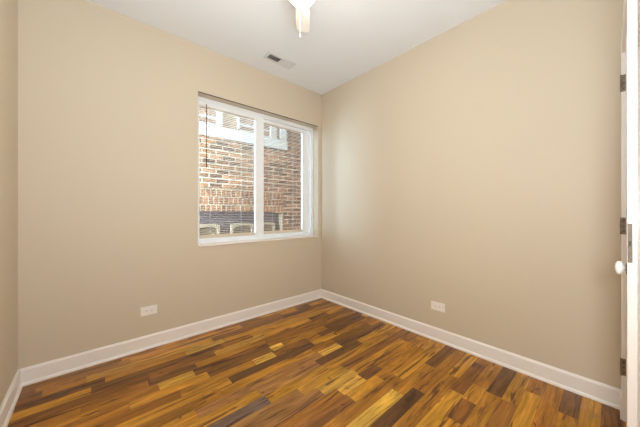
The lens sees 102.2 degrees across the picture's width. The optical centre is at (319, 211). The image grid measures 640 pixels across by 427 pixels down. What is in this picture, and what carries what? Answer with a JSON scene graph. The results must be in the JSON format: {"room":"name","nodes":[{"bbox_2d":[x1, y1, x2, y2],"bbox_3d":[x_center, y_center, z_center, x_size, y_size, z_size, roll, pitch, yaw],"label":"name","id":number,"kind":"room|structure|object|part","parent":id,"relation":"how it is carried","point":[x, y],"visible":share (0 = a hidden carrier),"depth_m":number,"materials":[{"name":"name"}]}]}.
{"room":"empty bedroom","nodes":[
{"label":"empty bedroom","id":0,"kind":"room"},
{"bbox_2d":[0,0,17,405],"bbox_3d":[-0.945,-0.155,0.365,0.200,2.855,3.800,0,0,-41],"label":"wall","id":1,"kind":"structure","parent":0,"point":[8,8],"depth_m":1.51,"materials":[{"name":"beige paint"}]},
{"bbox_2d":[0,369,22,426],"bbox_3d":[-1.108,1.096,0.719,0.026,0.112,2.655,0,0,-41],"label":"baseboard","id":2,"kind":"structure","parent":1,"relation":"attached to","point":[7,407],"depth_m":1.49,"materials":[{"name":"white paint"}]},
{"bbox_2d":[18,0,320,368],"bbox_3d":[-1.056,-0.155,2.671,2.691,2.855,0.200,0,0,-41],"label":"wall","id":3,"kind":"structure","parent":0,"point":[108,99],"depth_m":2.05,"materials":[{"name":"beige paint"}]},
{"bbox_2d":[140,305,156,316],"bbox_3d":[-1.448,0.834,2.185,0.121,0.074,0.008,0,0,-41],"label":"wall outlet","id":4,"kind":"object","parent":3,"relation":"attached to","point":[148,310],"visible":1,"depth_m":2.18,"materials":[{"name":"white plastic"}]},
{"bbox_2d":[19,289,320,385],"bbox_3d":[-0.981,1.096,2.587,2.691,0.112,0.026,0,0,-41],"label":"baseboard","id":5,"kind":"structure","parent":3,"relation":"attached to","point":[36,373],"depth_m":2.16,"materials":[{"name":"white paint"}]},
{"bbox_2d":[198,96,312,243],"bbox_3d":[-0.687,-0.410,3.054,1.510,1.468,0.085,0,0,-41],"label":"window","id":6,"kind":"structure","parent":3,"relation":"in","point":[260,119],"depth_m":3.02,"materials":[{"name":"white plastic"}]},
{"bbox_2d":[199,104,254,238],"bbox_3d":[-0.969,-0.409,2.760,0.603,1.346,0.038,0,0,-41],"label":"window blind","id":7,"kind":"object","parent":6,"relation":"attached to","point":[200,106],"visible":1,"depth_m":2.74,"materials":[{"name":"beige plastic"}]},
{"bbox_3d":[-0.975,0.247,2.767,0.599,0.034,0.018,0,0,-41],"label":"rail","id":8,"kind":"part","parent":7,"relation":"part of","materials":[{"name":"beige plastic"}]},
{"bbox_3d":[-0.948,-0.406,2.794,0.742,1.396,0.032,0,0,-41],"label":"sash","id":9,"kind":"part","parent":6,"relation":"part of","materials":[{"name":"white plastic"}]},
{"bbox_2d":[264,123,301,233],"bbox_3d":[-0.471,-0.401,3.261,0.612,1.330,0.020,0,0,-41],"label":"window blind","id":10,"kind":"object","parent":6,"relation":"attached to","point":[266,124],"visible":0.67,"depth_m":3.26,"materials":[{"name":"beige plastic"}]},
{"bbox_3d":[-0.471,0.247,3.261,0.608,0.034,0.018,0,0,-41],"label":"rail","id":11,"kind":"part","parent":10,"relation":"part of","materials":[{"name":"beige plastic"}]},
{"bbox_3d":[-0.457,-0.406,3.279,0.781,1.396,0.032,0,0,-41],"label":"sash","id":12,"kind":"part","parent":6,"relation":"part of","materials":[{"name":"white plastic"}]},
{"bbox_2d":[198,235,317,246],"bbox_3d":[-0.622,0.321,2.980,1.508,0.017,0.112,0,0,-41],"label":"window sill","id":13,"kind":"structure","parent":3,"relation":"attached to","point":[305,236],"depth_m":2.82,"materials":[{"name":"white paint"}]},
{"bbox_2d":[198,91,317,126],"bbox_3d":[-0.593,-1.142,2.948,1.508,0.008,0.005,0,0,-41],"label":"trim","id":14,"kind":"structure","parent":3,"relation":"attached to","point":[198,91],"depth_m":2.82,"materials":[{"name":"grey"}]},
{"bbox_2d":[87,0,506,94],"bbox_3d":[0.137,-1.658,1.323,3.091,0.150,3.800,0,0,-41],"label":"ceiling","id":15,"kind":"structure","parent":0,"point":[345,40],"depth_m":2.21,"materials":[{"name":"white paint"}]},
{"bbox_2d":[263,51,295,68],"bbox_3d":[-0.417,-1.576,2.698,0.330,0.014,0.128,0,0,-41],"label":"ceiling vent","id":16,"kind":"object","parent":15,"relation":"in","point":[270,56],"visible":1,"depth_m":2.69,"materials":[{"name":"white metal"}]},
{"bbox_2d":[290,0,313,36],"bbox_3d":[-0.100,-1.300,1.420,0.697,0.566,0.697,0,0,42],"label":"ceiling fan","id":17,"kind":"object","parent":15,"relation":"hanging from","point":[302,6],"visible":1,"depth_m":1.71,"materials":[{"name":"white metal"}]},
{"bbox_3d":[-0.100,-1.217,1.420,0.168,0.148,0.168,0,0,-3],"label":"lamp shade","id":18,"kind":"part","parent":17,"relation":"part of","materials":[{"name":"white glass"}]},
{"bbox_3d":[-0.115,-1.318,1.732,0.100,0.023,0.305,0,0,-3],"label":"fan blade","id":19,"kind":"part","parent":17,"relation":"part of","materials":[{"name":"white"}]},
{"bbox_2d":[7,298,625,426],"bbox_3d":[0.137,1.212,1.323,2.891,0.120,3.600,0,0,-41],"label":"floor","id":20,"kind":"structure","parent":0,"point":[320,362],"depth_m":1.70,"materials":[{"name":"brown wood"}]},
{"bbox_2d":[321,0,623,388],"bbox_3d":[1.220,-0.155,2.281,0.200,2.855,3.800,0,0,-41],"label":"wall","id":21,"kind":"structure","parent":0,"point":[474,170],"depth_m":2.00,"materials":[{"name":"beige paint"}]},
{"bbox_2d":[431,301,444,312],"bbox_3d":[1.054,0.847,2.311,0.008,0.074,0.121,0,0,-41],"label":"wall outlet","id":22,"kind":"object","parent":21,"relation":"attached to","point":[437,306],"visible":1,"depth_m":2.30,"materials":[{"name":"white plastic"}]},
{"bbox_2d":[321,289,619,409],"bbox_3d":[0.888,1.096,2.485,0.026,0.112,2.655,0,0,-41],"label":"baseboard","id":23,"kind":"structure","parent":21,"relation":"attached to","point":[608,395],"depth_m":1.95,"materials":[{"name":"white paint"}]},
{"bbox_3d":[0.808,-0.156,0.565,2.691,2.855,0.115,0,0,-41],"label":"wall","id":24,"kind":"structure","parent":0,"visible":0},
{"bbox_2d":[615,0,637,426],"bbox_3d":[1.430,0.129,1.206,0.647,2.022,0.059,0,0,-40],"label":"door","id":25,"kind":"structure","parent":24,"relation":"in","point":[628,81],"depth_m":0.99,"materials":[{"name":"white paint"}]},
{"bbox_3d":[1.222,0.227,1.050,0.056,0.056,0.030,0,0,-40],"label":"knob","id":26,"kind":"part","parent":25,"relation":"part of","materials":[{"name":"silver metal"}]},
{"bbox_3d":[1.433,-0.323,1.205,0.422,0.850,0.004,0,0,-40],"label":"panel","id":27,"kind":"part","parent":25,"relation":"part of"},
{"bbox_3d":[1.433,0.582,1.205,0.422,0.700,0.004,0,0,-40],"label":"panel","id":28,"kind":"part","parent":25,"relation":"part of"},
{"bbox_2d":[620,0,639,426],"bbox_3d":[0.787,0.102,0.605,2.620,2.100,0.074,0,0,-41],"label":"door frame","id":29,"kind":"structure","parent":24,"relation":"attached to","point":[624,53],"depth_m":1.42,"materials":[{"name":"white paint"}]},
{"label":"outside","id":30,"kind":"structure","parent":0,"visible":0},
{"bbox_3d":[-1.146,1.852,3.559,11.000,0.200,1.250,0,0,-41],"label":"ground","id":31,"kind":"structure","parent":30,"visible":0},
{"bbox_2d":[199,107,300,238],"bbox_3d":[-1.444,-1.148,3.896,11.000,5.800,0.350,0,0,-41],"label":"brick building","id":32,"kind":"structure","parent":31,"relation":"on","point":[278,215],"depth_m":3.96,"materials":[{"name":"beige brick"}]},
{"bbox_3d":[-1.752,-1.788,3.478,0.705,1.120,0.008,0,0,-41],"label":"pane","id":33,"kind":"part","parent":32,"relation":"part of","materials":[{"name":"white glass"}]},
{"bbox_3d":[-1.609,0.427,3.664,0.277,0.450,0.010,0,0,-41],"label":"arched pane","id":34,"kind":"part","parent":32,"relation":"part of","materials":[{"name":"grey glass"}]},
{"bbox_3d":[-1.599,0.409,3.652,0.345,0.485,0.050,0,0,-41],"label":"arched frame","id":35,"kind":"part","parent":32,"relation":"part of","materials":[{"name":"beige stone"}]},
{"bbox_3d":[-1.206,0.409,4.000,0.365,0.485,0.050,0,0,-41],"label":"arched frame","id":36,"kind":"part","parent":32,"relation":"part of","materials":[{"name":"beige stone"}]},
{"bbox_3d":[-1.216,0.427,4.011,0.297,0.450,0.010,0,0,-41],"label":"arched pane","id":37,"kind":"part","parent":32,"relation":"part of","materials":[{"name":"grey glass"}]},
{"bbox_3d":[-1.433,-1.708,3.740,2.250,1.280,0.100,0,0,-41],"label":"trim","id":38,"kind":"part","parent":32,"relation":"part of","materials":[{"name":"white"}]},
{"bbox_3d":[-1.506,-1.758,3.755,2.120,1.180,0.060,0,0,-41],"label":"siding panel","id":39,"kind":"part","parent":32,"relation":"part of","materials":[{"name":"white"}]},
{"bbox_3d":[-1.037,-1.788,4.111,0.535,1.120,0.008,0,0,-41],"label":"pane","id":40,"kind":"part","parent":32,"relation":"part of","materials":[{"name":"white glass"}]},
{"bbox_3d":[-0.918,0.427,4.275,0.292,0.450,0.010,0,0,-41],"label":"arched pane","id":41,"kind":"part","parent":32,"relation":"part of","materials":[{"name":"beige glass"}]},
{"bbox_3d":[-0.908,0.409,4.264,0.360,0.485,0.050,0,0,-41],"label":"arched frame","id":42,"kind":"part","parent":32,"relation":"part of","materials":[{"name":"beige stone"}]}
]}

